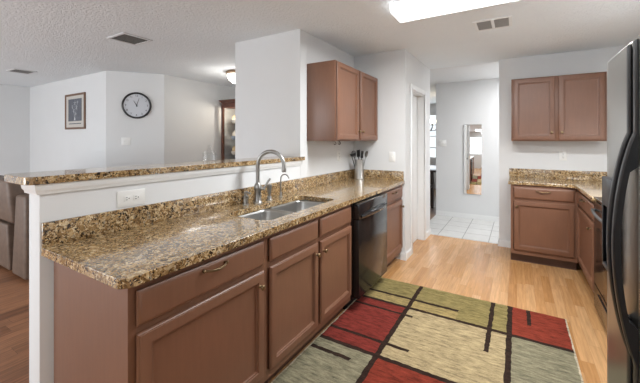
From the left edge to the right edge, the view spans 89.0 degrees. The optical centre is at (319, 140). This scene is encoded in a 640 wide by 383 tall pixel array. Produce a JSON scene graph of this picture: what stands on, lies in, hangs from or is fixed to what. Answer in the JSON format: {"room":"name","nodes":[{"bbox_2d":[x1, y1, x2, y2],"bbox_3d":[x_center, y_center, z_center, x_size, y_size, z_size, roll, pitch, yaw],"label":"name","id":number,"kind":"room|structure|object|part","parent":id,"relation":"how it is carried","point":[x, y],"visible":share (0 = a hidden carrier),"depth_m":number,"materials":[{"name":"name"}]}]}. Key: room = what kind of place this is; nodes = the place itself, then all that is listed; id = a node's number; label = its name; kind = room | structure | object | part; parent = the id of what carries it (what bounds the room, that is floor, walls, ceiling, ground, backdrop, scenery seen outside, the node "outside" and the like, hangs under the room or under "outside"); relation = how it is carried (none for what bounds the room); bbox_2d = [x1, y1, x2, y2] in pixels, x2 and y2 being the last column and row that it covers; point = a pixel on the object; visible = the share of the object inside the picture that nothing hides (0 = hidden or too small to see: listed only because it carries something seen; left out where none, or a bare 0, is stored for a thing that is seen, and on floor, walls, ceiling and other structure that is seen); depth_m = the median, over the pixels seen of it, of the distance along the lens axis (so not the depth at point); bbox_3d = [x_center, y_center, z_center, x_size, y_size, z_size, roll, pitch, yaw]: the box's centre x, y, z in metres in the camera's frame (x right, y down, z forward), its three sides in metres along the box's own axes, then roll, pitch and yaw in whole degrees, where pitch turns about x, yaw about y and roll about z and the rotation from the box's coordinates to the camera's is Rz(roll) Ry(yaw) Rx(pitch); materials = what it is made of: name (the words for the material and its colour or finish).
{"room":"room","nodes":[
{"label":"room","id":0,"kind":"room"},
{"bbox_2d":[0,84,29,175],"bbox_3d":[-7.157,0.160,4.204,0.120,2.430,5.280,0,0,31],"label":"wall","id":1,"kind":"structure","parent":0,"point":[14,100],"depth_m":6.24,"materials":[{"name":"paint"}]},
{"bbox_2d":[30,71,105,171],"bbox_3d":[-4.506,0.160,5.755,3.050,2.430,0.119,0,0,31],"label":"wall","id":2,"kind":"structure","parent":0,"point":[53,147],"depth_m":5.64,"materials":[{"name":"paint"}]},
{"bbox_2d":[65,92,85,129],"bbox_3d":[-4.072,-0.485,5.406,0.695,0.590,0.026,0,0,31],"label":"picture","id":3,"kind":"object","parent":2,"relation":"attached to","point":[75,104],"visible":1,"depth_m":5.39,"materials":[{"name":"paper"}]},
{"bbox_2d":[68,98,81,121],"bbox_3d":[-4.072,-0.510,5.405,0.475,0.370,0.001,0,0,31],"label":"print","id":4,"kind":"object","parent":3,"relation":"attached to","point":[74,104],"depth_m":5.40},
{"bbox_2d":[106,71,163,166],"bbox_3d":[-2.886,0.160,5.120,0.803,2.430,0.150,0,0,-20],"label":"wall","id":5,"kind":"structure","parent":0,"point":[146,133],"depth_m":5.04,"materials":[{"name":"paint"}]},
{"bbox_2d":[121,138,130,144],"bbox_3d":[-2.980,0.010,4.998,0.124,0.116,0.014,0,0,-20],"label":"light switch","id":6,"kind":"object","parent":5,"relation":"attached to","point":[124,141],"visible":1,"depth_m":5.00,"materials":[{"name":"white plastic"}]},
{"bbox_2d":[121,92,150,118],"bbox_3d":[-2.840,-0.545,5.037,0.410,0.410,0.034,0,0,-20],"label":"wall clock","id":7,"kind":"object","parent":5,"relation":"attached to","point":[136,105],"visible":1,"depth_m":5.04,"materials":[{"name":"white plastic"}]},
{"bbox_2d":[29,33,353,382],"bbox_3d":[-0.440,0.160,2.768,0.120,2.430,3.140,0,0,31],"label":"wall","id":8,"kind":"structure","parent":0,"point":[64,205],"depth_m":1.60,"materials":[{"name":"paint"}]},
{"bbox_2d":[117,188,144,207],"bbox_3d":[-0.997,0.303,1.723,0.009,0.083,0.145,0,0,31],"label":"outlet","id":9,"kind":"object","parent":8,"relation":"attached to","point":[137,196],"visible":1,"depth_m":1.72,"materials":[{"name":"white plastic"}]},
{"bbox_2d":[124,195,130,201],"bbox_3d":[-1.007,0.303,1.701,0.003,0.030,0.034,0,0,31],"label":"receptacle","id":10,"kind":"object","parent":9,"relation":"attached to","point":[127,198],"depth_m":1.70,"materials":[{"name":"white plastic"}]},
{"bbox_2d":[133,194,139,199],"bbox_3d":[-0.982,0.303,1.742,0.003,0.030,0.034,0,0,31],"label":"receptacle","id":11,"kind":"object","parent":9,"relation":"attached to","point":[135,196],"depth_m":1.74,"materials":[{"name":"white plastic"}]},
{"bbox_2d":[21,161,301,194],"bbox_3d":[-0.751,0.209,2.253,0.157,0.045,1.981,0,0,31],"label":"trim","id":12,"kind":"structure","parent":8,"relation":"attached to","point":[42,189],"depth_m":1.73,"materials":[{"name":"paint"}]},
{"bbox_2d":[4,156,304,184],"bbox_3d":[-0.794,0.169,2.287,0.283,0.034,2.054,0,0,31],"label":"bar","id":13,"kind":"object","parent":12,"relation":"on","point":[59,176],"visible":0.96,"depth_m":1.71,"materials":[{"name":"stone"}]},
{"bbox_2d":[41,169,403,247],"bbox_3d":[-0.116,0.406,2.574,0.634,0.106,3.134,0,0,31],"label":"backsplash","id":14,"kind":"structure","parent":8,"relation":"attached to","point":[56,232],"depth_m":1.87,"materials":[{"name":"stone"}]},
{"bbox_2d":[337,150,339,160],"bbox_3d":[0.216,0.170,3.727,0.009,0.116,0.072,0,0,31],"label":"outlet","id":15,"kind":"object","parent":8,"relation":"attached to","point":[338,151],"visible":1,"depth_m":3.71,"materials":[{"name":"white plastic"}]},
{"bbox_2d":[307,60,377,144],"bbox_3d":[0.298,-0.354,3.516,0.366,0.787,1.045,0,0,31],"label":"upper cabinet","id":16,"kind":"object","parent":8,"relation":"attached to","point":[342,99],"visible":1,"depth_m":3.13,"materials":[{"name":"brown wood"}]},
{"bbox_3d":[0.282,-0.373,3.213,0.018,0.728,0.481,0,0,31],"label":"door","id":17,"kind":"part","parent":16,"relation":"part of","materials":[{"name":"brown wood"}]},
{"bbox_3d":[0.555,-0.373,3.664,0.018,0.728,0.484,0,0,31],"label":"door","id":18,"kind":"part","parent":16,"relation":"part of","materials":[{"name":"brown wood"}]},
{"bbox_2d":[164,75,234,163],"bbox_3d":[-2.120,0.160,5.902,0.120,2.430,1.597,0,0,31],"label":"wall","id":19,"kind":"structure","parent":0,"point":[192,108],"depth_m":5.67,"materials":[{"name":"paint"}]},
{"bbox_2d":[235,29,306,177],"bbox_3d":[-0.519,0.160,3.342,0.850,2.430,0.120,0,0,31],"label":"wall pillar","id":20,"kind":"structure","parent":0,"point":[271,70],"depth_m":3.25,"materials":[{"name":"paint"}]},
{"bbox_2d":[0,189,606,382],"bbox_3d":[-1.186,1.415,4.897,9.700,0.080,12.650,0,0,31],"label":"floor","id":21,"kind":"structure","parent":0,"point":[485,271],"depth_m":3.09,"materials":[{"name":"brown wood"}]},
{"bbox_2d":[0,175,28,279],"bbox_3d":[-3.483,0.875,4.022,2.075,0.940,0.966,0,0,31],"label":"recliner sofa","id":22,"kind":"object","parent":21,"relation":"on","point":[14,203],"visible":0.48,"depth_m":3.26,"materials":[{"name":"brown leather"}]},
{"bbox_3d":[-3.415,1.105,3.545,0.565,0.480,0.148,0,0,31],"label":"panel","id":23,"kind":"part","parent":22,"relation":"part of","materials":[{"name":"brown leather"}]},
{"bbox_3d":[-3.338,0.625,3.538,0.705,0.440,0.288,0,0,31],"label":"backrest","id":24,"kind":"part","parent":22,"relation":"part of","materials":[{"name":"brown leather"}]},
{"bbox_3d":[-2.736,0.943,3.597,0.357,0.805,0.920,0,0,31],"label":"arm","id":25,"kind":"part","parent":22,"relation":"part of","materials":[{"name":"brown leather"}]},
{"bbox_2d":[54,237,265,382],"bbox_3d":[-0.703,0.935,1.553,0.639,0.879,0.706,0,0,31],"label":"base cabinet","id":26,"kind":"object","parent":21,"relation":"on","point":[203,321],"visible":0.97,"depth_m":1.33,"materials":[{"name":"brown wood"}]},
{"bbox_3d":[-0.464,0.585,1.411,0.017,0.124,0.660,0,0,31],"label":"drawer","id":27,"kind":"part","parent":26,"relation":"part of","materials":[{"name":"brown wood"}]},
{"bbox_3d":[-0.463,0.950,1.411,0.018,0.550,0.660,0,0,31],"label":"door","id":28,"kind":"part","parent":26,"relation":"part of","materials":[{"name":"brown wood"}]},
{"bbox_3d":[-0.442,0.546,1.398,0.032,0.021,0.138,0,0,31],"label":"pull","id":29,"kind":"part","parent":26,"relation":"part of","materials":[{"name":"gold metal"}]},
{"bbox_2d":[219,99,234,159],"bbox_3d":[-1.322,0.312,5.976,1.040,2.126,0.465,0,0,31],"label":"china cabinet","id":30,"kind":"object","parent":21,"relation":"on","point":[228,103],"visible":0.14,"depth_m":6.03,"materials":[{"name":"brown wood"}]},
{"bbox_3d":[-1.322,-0.718,5.976,1.040,0.065,0.465,0,0,31],"label":"crown","id":31,"kind":"part","parent":30,"relation":"part of","materials":[{"name":"brown wood"}]},
{"bbox_2d":[262,200,350,382],"bbox_3d":[-0.252,0.935,2.299,0.638,0.879,1.035,0,0,31],"label":"base cabinet","id":32,"kind":"object","parent":21,"relation":"on","point":[308,266],"visible":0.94,"depth_m":2.03,"materials":[{"name":"brown wood"}]},
{"bbox_2d":[41,169,404,288],"bbox_3d":[-0.112,0.424,2.572,0.644,0.142,3.134,0,0,31],"label":"countertop","id":33,"kind":"structure","parent":32,"relation":"on","point":[131,247],"depth_m":1.63,"materials":[{"name":"stone"}]},
{"bbox_2d":[242,191,250,204],"bbox_3d":[-0.521,0.409,2.320,0.076,0.099,0.050,0,0,31],"label":"soap dispenser","id":34,"kind":"object","parent":33,"relation":"on","point":[245,197],"visible":1,"depth_m":2.31,"materials":[{"name":"silver metal"}]},
{"bbox_2d":[253,150,285,203],"bbox_3d":[-0.365,0.262,2.382,0.258,0.394,0.074,0,0,12],"label":"faucet","id":35,"kind":"object","parent":33,"relation":"on","point":[258,188],"visible":1,"depth_m":2.38,"materials":[{"name":"silver metal"}]},
{"bbox_3d":[-0.405,0.321,2.403,0.086,0.093,0.030,0,0,-5],"label":"lever","id":36,"kind":"part","parent":35,"relation":"part of","materials":[{"name":"silver metal"}]},
{"bbox_3d":[-0.359,0.192,2.368,0.238,0.254,0.028,0,0,17],"label":"spout","id":37,"kind":"part","parent":35,"relation":"part of","materials":[{"name":"silver metal"}]},
{"bbox_2d":[266,184,272,200],"bbox_3d":[-0.392,0.398,2.511,0.050,0.122,0.050,0,0,31],"label":"sprayer","id":38,"kind":"object","parent":33,"relation":"on","point":[269,186],"visible":0.99,"depth_m":2.50,"materials":[{"name":"silver metal"}]},
{"bbox_2d":[238,200,325,255],"bbox_3d":[-0.235,0.590,2.296,0.361,0.189,0.836,0,0,31],"label":"sink","id":39,"kind":"object","parent":33,"relation":"in","point":[274,212],"visible":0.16,"depth_m":2.35,"materials":[{"name":"metal"}]},
{"bbox_3d":[-0.348,0.590,2.110,0.361,0.189,0.400,0,0,31],"label":"bowl","id":40,"kind":"part","parent":39,"relation":"part of","materials":[{"name":"metal"}]},
{"bbox_3d":[-0.128,0.590,2.474,0.361,0.189,0.420,0,0,31],"label":"bowl","id":41,"kind":"part","parent":39,"relation":"part of","materials":[{"name":"metal"}]},
{"bbox_2d":[279,174,288,196],"bbox_3d":[-0.289,0.363,2.636,0.111,0.192,0.044,0,0,31],"label":"tap","id":42,"kind":"object","parent":33,"relation":"on","point":[280,195],"visible":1,"depth_m":2.64,"materials":[{"name":"silver metal"}]},
{"bbox_2d":[354,159,363,179],"bbox_3d":[0.470,0.342,3.895,0.124,0.234,0.124,0,0,31],"label":"utensil crock","id":43,"kind":"object","parent":33,"relation":"on","point":[359,168],"visible":1,"depth_m":3.85,"materials":[{"name":"metal"}]},
{"bbox_3d":[-0.141,0.585,1.944,0.017,0.124,0.487,0,0,31],"label":"false drawer","id":44,"kind":"part","parent":32,"relation":"part of","materials":[{"name":"brown wood"}]},
{"bbox_3d":[-0.141,0.950,1.944,0.018,0.550,0.487,0,0,31],"label":"door","id":45,"kind":"part","parent":32,"relation":"part of","materials":[{"name":"brown wood"}]},
{"bbox_3d":[0.123,0.585,2.381,0.017,0.124,0.473,0,0,31],"label":"false drawer","id":46,"kind":"part","parent":32,"relation":"part of","materials":[{"name":"brown wood"}]},
{"bbox_3d":[0.123,0.950,2.381,0.018,0.550,0.473,0,0,31],"label":"door","id":47,"kind":"part","parent":32,"relation":"part of","materials":[{"name":"brown wood"}]},
{"bbox_2d":[343,192,386,309],"bbox_3d":[0.225,0.938,3.013,0.664,0.870,0.664,0,0,31],"label":"dishwasher","id":48,"kind":"object","parent":21,"relation":"on","point":[368,223],"visible":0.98,"depth_m":2.73,"materials":[{"name":"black metal"}]},
{"bbox_3d":[0.454,0.947,2.874,0.057,0.627,0.656,0,0,31],"label":"door","id":49,"kind":"part","parent":48,"relation":"part of","materials":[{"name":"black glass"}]},
{"bbox_3d":[0.455,0.567,2.873,0.061,0.124,0.656,0,0,31],"label":"control panel","id":50,"kind":"part","parent":48,"relation":"part of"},
{"bbox_3d":[0.495,0.608,2.849,0.031,0.030,0.588,0,0,31],"label":"handle","id":51,"kind":"part","parent":48,"relation":"part of","materials":[{"name":"metal"}]},
{"bbox_2d":[382,185,403,265],"bbox_3d":[0.541,0.935,3.609,0.639,0.879,0.672,0,0,31],"label":"base cabinet","id":52,"kind":"object","parent":21,"relation":"on","point":[395,206],"visible":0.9,"depth_m":3.52,"materials":[{"name":"brown wood"}]},
{"bbox_3d":[0.781,0.585,3.469,0.017,0.124,0.620,0,0,31],"label":"drawer","id":53,"kind":"part","parent":52,"relation":"part of","materials":[{"name":"brown wood"}]},
{"bbox_3d":[0.782,0.950,3.468,0.018,0.550,0.620,0,0,31],"label":"door","id":54,"kind":"part","parent":52,"relation":"part of","materials":[{"name":"brown wood"}]},
{"bbox_2d":[271,277,583,382],"bbox_3d":[0.691,1.368,1.976,1.508,0.012,2.102,0,0,31],"label":"rug","id":55,"kind":"object","parent":21,"relation":"on","point":[397,331],"visible":0.99,"depth_m":2.15,"materials":[{"name":"multicoloured fabric"}]},
{"bbox_2d":[430,184,433,207],"bbox_3d":[2.034,0.840,6.566,0.440,1.070,0.420,0,0,31],"label":"dining chair","id":56,"kind":"object","parent":21,"relation":"on","point":[431,185],"visible":0.17,"depth_m":6.61,"materials":[{"name":"brown wood"}]},
{"bbox_3d":[2.287,1.155,6.632,0.035,0.439,0.035,0,0,31],"label":"leg","id":57,"kind":"part","parent":56,"relation":"part of","materials":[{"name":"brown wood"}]},
{"bbox_2d":[430,165,435,205],"bbox_3d":[2.255,0.995,7.607,1.180,0.760,1.450,0,0,31],"label":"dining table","id":58,"kind":"object","parent":21,"relation":"on","point":[432,167],"visible":0.2,"depth_m":6.80,"materials":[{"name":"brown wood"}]},
{"bbox_3d":[2.350,1.015,6.818,0.060,0.719,0.060,0,0,31],"label":"leg","id":59,"kind":"part","parent":58,"relation":"part of","materials":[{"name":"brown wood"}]},
{"bbox_2d":[511,184,577,269],"bbox_3d":[2.557,0.935,3.760,0.600,0.879,0.609,0,0,31],"label":"base cabinet","id":60,"kind":"object","parent":21,"relation":"on","point":[543,218],"visible":0.98,"depth_m":3.54,"materials":[{"name":"brown wood"}]},
{"bbox_3d":[2.422,0.585,3.534,0.545,0.124,0.017,0,0,31],"label":"drawer","id":61,"kind":"part","parent":60,"relation":"part of","materials":[{"name":"brown wood"}]},
{"bbox_3d":[2.422,0.950,3.533,0.545,0.550,0.018,0,0,31],"label":"door","id":62,"kind":"part","parent":60,"relation":"part of","materials":[{"name":"brown wood"}]},
{"bbox_2d":[577,191,594,292],"bbox_3d":[2.691,0.935,2.863,0.652,0.879,0.885,0,0,31],"label":"base cabinet","id":63,"kind":"object","parent":21,"relation":"on","point":[585,218],"visible":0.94,"depth_m":2.97,"materials":[{"name":"brown wood"}]},
{"bbox_2d":[508,168,606,201],"bbox_3d":[2.591,0.424,3.253,1.234,0.142,1.449,0,0,31],"label":"countertop","id":64,"kind":"structure","parent":63,"relation":"on","point":[589,183],"depth_m":3.75,"materials":[{"name":"stone"}]},
{"bbox_3d":[2.439,0.585,2.995,0.017,0.124,0.800,0,0,31],"label":"drawer","id":65,"kind":"part","parent":63,"relation":"part of","materials":[{"name":"brown wood"}]},
{"bbox_2d":[591,196,606,331],"bbox_3d":[2.253,0.815,2.156,0.658,1.080,0.762,0,0,31],"label":"range","id":66,"kind":"object","parent":21,"relation":"on","point":[600,273],"visible":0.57,"depth_m":2.44,"materials":[{"name":"black metal"}]},
{"bbox_3d":[1.992,0.550,2.313,0.049,0.022,0.690,0,0,31],"label":"handle","id":67,"kind":"part","parent":66,"relation":"part of","materials":[{"name":"silver metal"}]},
{"bbox_2d":[593,196,601,204],"bbox_3d":[2.247,0.460,2.160,0.552,0.019,0.762,0,0,31],"label":"cooktop","id":68,"kind":"object","parent":66,"relation":"in","point":[598,200],"depth_m":2.52,"materials":[{"name":"black glass"}]},
{"bbox_3d":[2.019,0.805,2.298,0.014,0.650,0.742,0,0,31],"label":"oven door","id":69,"kind":"part","parent":66,"relation":"part of","materials":[{"name":"metal"}]},
{"bbox_3d":[2.019,1.232,2.298,0.014,0.185,0.742,0,0,31],"label":"drawer","id":70,"kind":"part","parent":66,"relation":"part of","materials":[{"name":"metal"}]},
{"bbox_3d":[2.008,1.180,2.303,0.010,0.020,0.420,0,0,31],"label":"handle","id":71,"kind":"part","parent":66,"relation":"part of","materials":[{"name":"black metal"}]},
{"bbox_2d":[602,35,639,382],"bbox_3d":[1.420,0.489,0.964,0.848,1.764,0.936,0,0,31],"label":"refrigerator","id":72,"kind":"object","parent":21,"relation":"on","point":[621,185],"visible":1,"depth_m":1.21,"materials":[{"name":"metal"}]},
{"bbox_3d":[1.117,0.470,1.218,0.065,1.640,0.040,0,0,31],"label":"handle","id":73,"kind":"part","parent":72,"relation":"part of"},
{"bbox_3d":[1.028,0.468,0.939,0.074,1.665,0.486,0,0,31],"label":"door","id":74,"kind":"part","parent":72,"relation":"part of","materials":[{"name":"metal"}]},
{"bbox_2d":[0,0,639,103],"bbox_3d":[-1.186,-1.095,4.897,9.700,0.080,12.650,0,0,31],"label":"ceiling","id":75,"kind":"structure","parent":0,"point":[58,40],"depth_m":3.17,"materials":[{"name":"white paint"}]},
{"bbox_2d":[7,68,35,73],"bbox_3d":[-4.526,-1.050,4.940,0.320,0.008,0.275,0,0,31],"label":"ceiling vent","id":76,"kind":"object","parent":75,"relation":"in","point":[13,69],"visible":1,"depth_m":4.93,"materials":[{"name":"white metal"}]},
{"bbox_2d":[107,32,152,45],"bbox_3d":[-1.969,-1.050,3.372,0.320,0.008,0.300,0,0,31],"label":"ceiling vent","id":77,"kind":"object","parent":75,"relation":"in","point":[123,37],"visible":1,"depth_m":3.37,"materials":[{"name":"white metal"}]},
{"bbox_2d":[226,70,234,82],"bbox_3d":[-1.274,-0.952,5.002,0.340,0.205,0.340,0,0,31],"label":"flush light","id":78,"kind":"object","parent":75,"relation":"attached to","point":[230,74],"visible":0.31,"depth_m":4.88,"materials":[{"name":"white glass"}]},
{"bbox_3d":[-1.274,-0.951,5.002,0.300,0.148,0.300,0,0,31],"label":"lamp shade","id":79,"kind":"part","parent":78,"relation":"part of","materials":[{"name":"white glass"}]},
{"bbox_2d":[430,120,435,130],"bbox_3d":[2.464,-0.615,7.509,0.590,0.880,0.572,0,0,31],"label":"chandelier","id":80,"kind":"object","parent":75,"relation":"hanging from","point":[432,122],"visible":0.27,"depth_m":7.27,"materials":[{"name":"beige"}]},
{"bbox_2d":[390,0,517,22],"bbox_3d":[1.152,-1.012,2.243,1.296,0.084,0.280,0,0,31],"label":"ceiling light","id":81,"kind":"object","parent":75,"relation":"attached to","point":[402,10],"visible":1,"depth_m":2.39,"materials":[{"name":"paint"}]},
{"bbox_2d":[473,15,511,31],"bbox_3d":[1.557,-1.050,2.930,0.300,0.008,0.285,0,0,31],"label":"ceiling vent","id":82,"kind":"object","parent":75,"relation":"in","point":[506,21],"visible":1,"depth_m":2.91,"materials":[{"name":"metal"}]},
{"bbox_2d":[354,49,406,258],"bbox_3d":[0.674,0.160,3.982,0.770,2.430,0.089,0,0,31],"label":"wall","id":83,"kind":"structure","parent":0,"point":[390,67],"depth_m":3.83,"materials":[{"name":"paint"}]},
{"bbox_2d":[389,152,394,161],"bbox_3d":[0.844,0.190,3.818,0.072,0.116,0.014,0,0,31],"label":"light switch","id":84,"kind":"object","parent":83,"relation":"attached to","point":[391,154],"visible":1,"depth_m":3.81,"materials":[{"name":"white plastic"}]},
{"bbox_2d":[400,252,404,259],"bbox_3d":[0.953,1.333,3.752,0.054,0.085,0.013,0,0,31],"label":"baseboard","id":85,"kind":"structure","parent":83,"relation":"attached to","point":[402,255],"depth_m":3.75,"materials":[{"name":"paint"}]},
{"bbox_2d":[407,51,429,250],"bbox_3d":[1.276,0.160,4.348,0.120,2.430,1.159,0,0,31],"label":"wall","id":86,"kind":"structure","parent":0,"point":[418,74],"depth_m":4.12,"materials":[{"name":"paint"}]},
{"bbox_2d":[405,248,411,260],"bbox_3d":[1.040,1.333,3.827,0.013,0.085,0.225,0,0,31],"label":"baseboard","id":87,"kind":"structure","parent":86,"relation":"attached to","point":[408,253],"depth_m":3.81,"materials":[{"name":"paint"}]},
{"bbox_2d":[413,95,417,242],"bbox_3d":[1.228,0.379,4.274,0.104,1.976,0.583,0,0,31],"label":"door","id":88,"kind":"structure","parent":86,"relation":"in","point":[415,98],"depth_m":4.41,"materials":[{"name":"paint"}]},
{"bbox_2d":[413,90,423,239],"bbox_3d":[1.230,0.375,4.273,0.118,2.000,0.615,0,0,31],"label":"door frame","id":89,"kind":"structure","parent":86,"relation":"attached to","point":[420,96],"depth_m":4.51,"materials":[{"name":"paint"}]},
{"bbox_2d":[411,84,425,253],"bbox_3d":[1.289,0.344,4.237,0.015,2.062,0.739,0,0,31],"label":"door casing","id":90,"kind":"structure","parent":86,"relation":"in","point":[413,87],"depth_m":4.06,"materials":[{"name":"paint"}]},
{"bbox_2d":[426,228,430,238],"bbox_3d":[1.557,1.333,4.683,0.013,0.085,0.295,0,0,31],"label":"baseboard","id":91,"kind":"structure","parent":86,"relation":"attached to","point":[428,232],"depth_m":4.67,"materials":[{"name":"paint"}]},
{"bbox_2d":[430,104,435,188],"bbox_3d":[2.555,0.160,9.792,3.430,2.430,0.100,0,0,31],"label":"wall","id":92,"kind":"structure","parent":0,"point":[432,106],"depth_m":9.30,"materials":[{"name":"paint"}]},
{"bbox_2d":[430,114,435,158],"bbox_3d":[2.927,-0.125,9.567,1.900,1.300,0.060,0,0,31],"label":"window","id":93,"kind":"structure","parent":92,"relation":"in","point":[430,114],"depth_m":9.35,"materials":[{"name":"paint"}]},
{"bbox_2d":[436,78,498,216],"bbox_3d":[3.225,0.160,5.459,2.435,2.430,0.120,0,0,31],"label":"wall","id":94,"kind":"structure","parent":0,"point":[458,104],"depth_m":5.79,"materials":[{"name":"paint"}]},
{"bbox_2d":[439,140,445,145],"bbox_3d":[2.251,0.045,5.969,0.118,0.118,0.014,0,0,31],"label":"light switch","id":95,"kind":"object","parent":94,"relation":"attached to","point":[441,142],"visible":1,"depth_m":5.97,"materials":[{"name":"white plastic"}]},
{"bbox_2d":[436,210,498,221],"bbox_3d":[3.190,1.333,5.401,2.434,0.085,0.013,0,0,31],"label":"baseboard","id":96,"kind":"structure","parent":94,"relation":"attached to","point":[442,213],"depth_m":5.74,"materials":[{"name":"paint"}]},
{"bbox_2d":[464,124,481,194],"bbox_3d":[2.678,0.328,5.710,0.284,1.221,0.017,0,0,31],"label":"wall mirror","id":97,"kind":"object","parent":94,"relation":"attached to","point":[472,133],"visible":1,"depth_m":5.69,"materials":[{"name":"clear mirror"}]},
{"bbox_2d":[499,46,625,240],"bbox_3d":[2.949,0.160,3.954,1.350,2.430,0.120,0,0,31],"label":"wall","id":98,"kind":"structure","parent":0,"point":[581,155],"depth_m":4.03,"materials":[{"name":"paint"}]},
{"bbox_2d":[499,240,510,247],"bbox_3d":[2.397,1.333,4.210,0.140,0.085,0.012,0,0,31],"label":"baseboard","id":99,"kind":"structure","parent":98,"relation":"attached to","point":[504,243],"depth_m":4.21,"materials":[{"name":"paint"}]},
{"bbox_2d":[509,168,606,180],"bbox_3d":[2.591,0.406,3.253,1.234,0.106,1.449,0,0,31],"label":"backsplash","id":100,"kind":"structure","parent":98,"relation":"attached to","point":[514,172],"depth_m":3.91,"materials":[{"name":"stone"}]},
{"bbox_2d":[511,72,606,140],"bbox_3d":[2.740,-0.365,3.795,0.875,0.740,0.366,0,0,31],"label":"upper cabinet","id":101,"kind":"object","parent":98,"relation":"attached to","point":[573,107],"visible":1,"depth_m":3.65,"materials":[{"name":"brown wood"}]},
{"bbox_3d":[2.483,-0.366,3.783,0.403,0.718,0.018,0,0,31],"label":"door","id":102,"kind":"part","parent":101,"relation":"part of","materials":[{"name":"brown wood"}]},
{"bbox_3d":[2.856,-0.366,3.557,0.402,0.718,0.018,0,0,31],"label":"door","id":103,"kind":"part","parent":101,"relation":"part of","materials":[{"name":"brown wood"}]},
{"bbox_2d":[559,151,566,160],"bbox_3d":[2.913,0.180,3.900,0.072,0.116,0.009,0,0,31],"label":"outlet","id":104,"kind":"object","parent":98,"relation":"attached to","point":[562,154],"visible":1,"depth_m":3.90,"materials":[{"name":"white plastic"}]}
]}

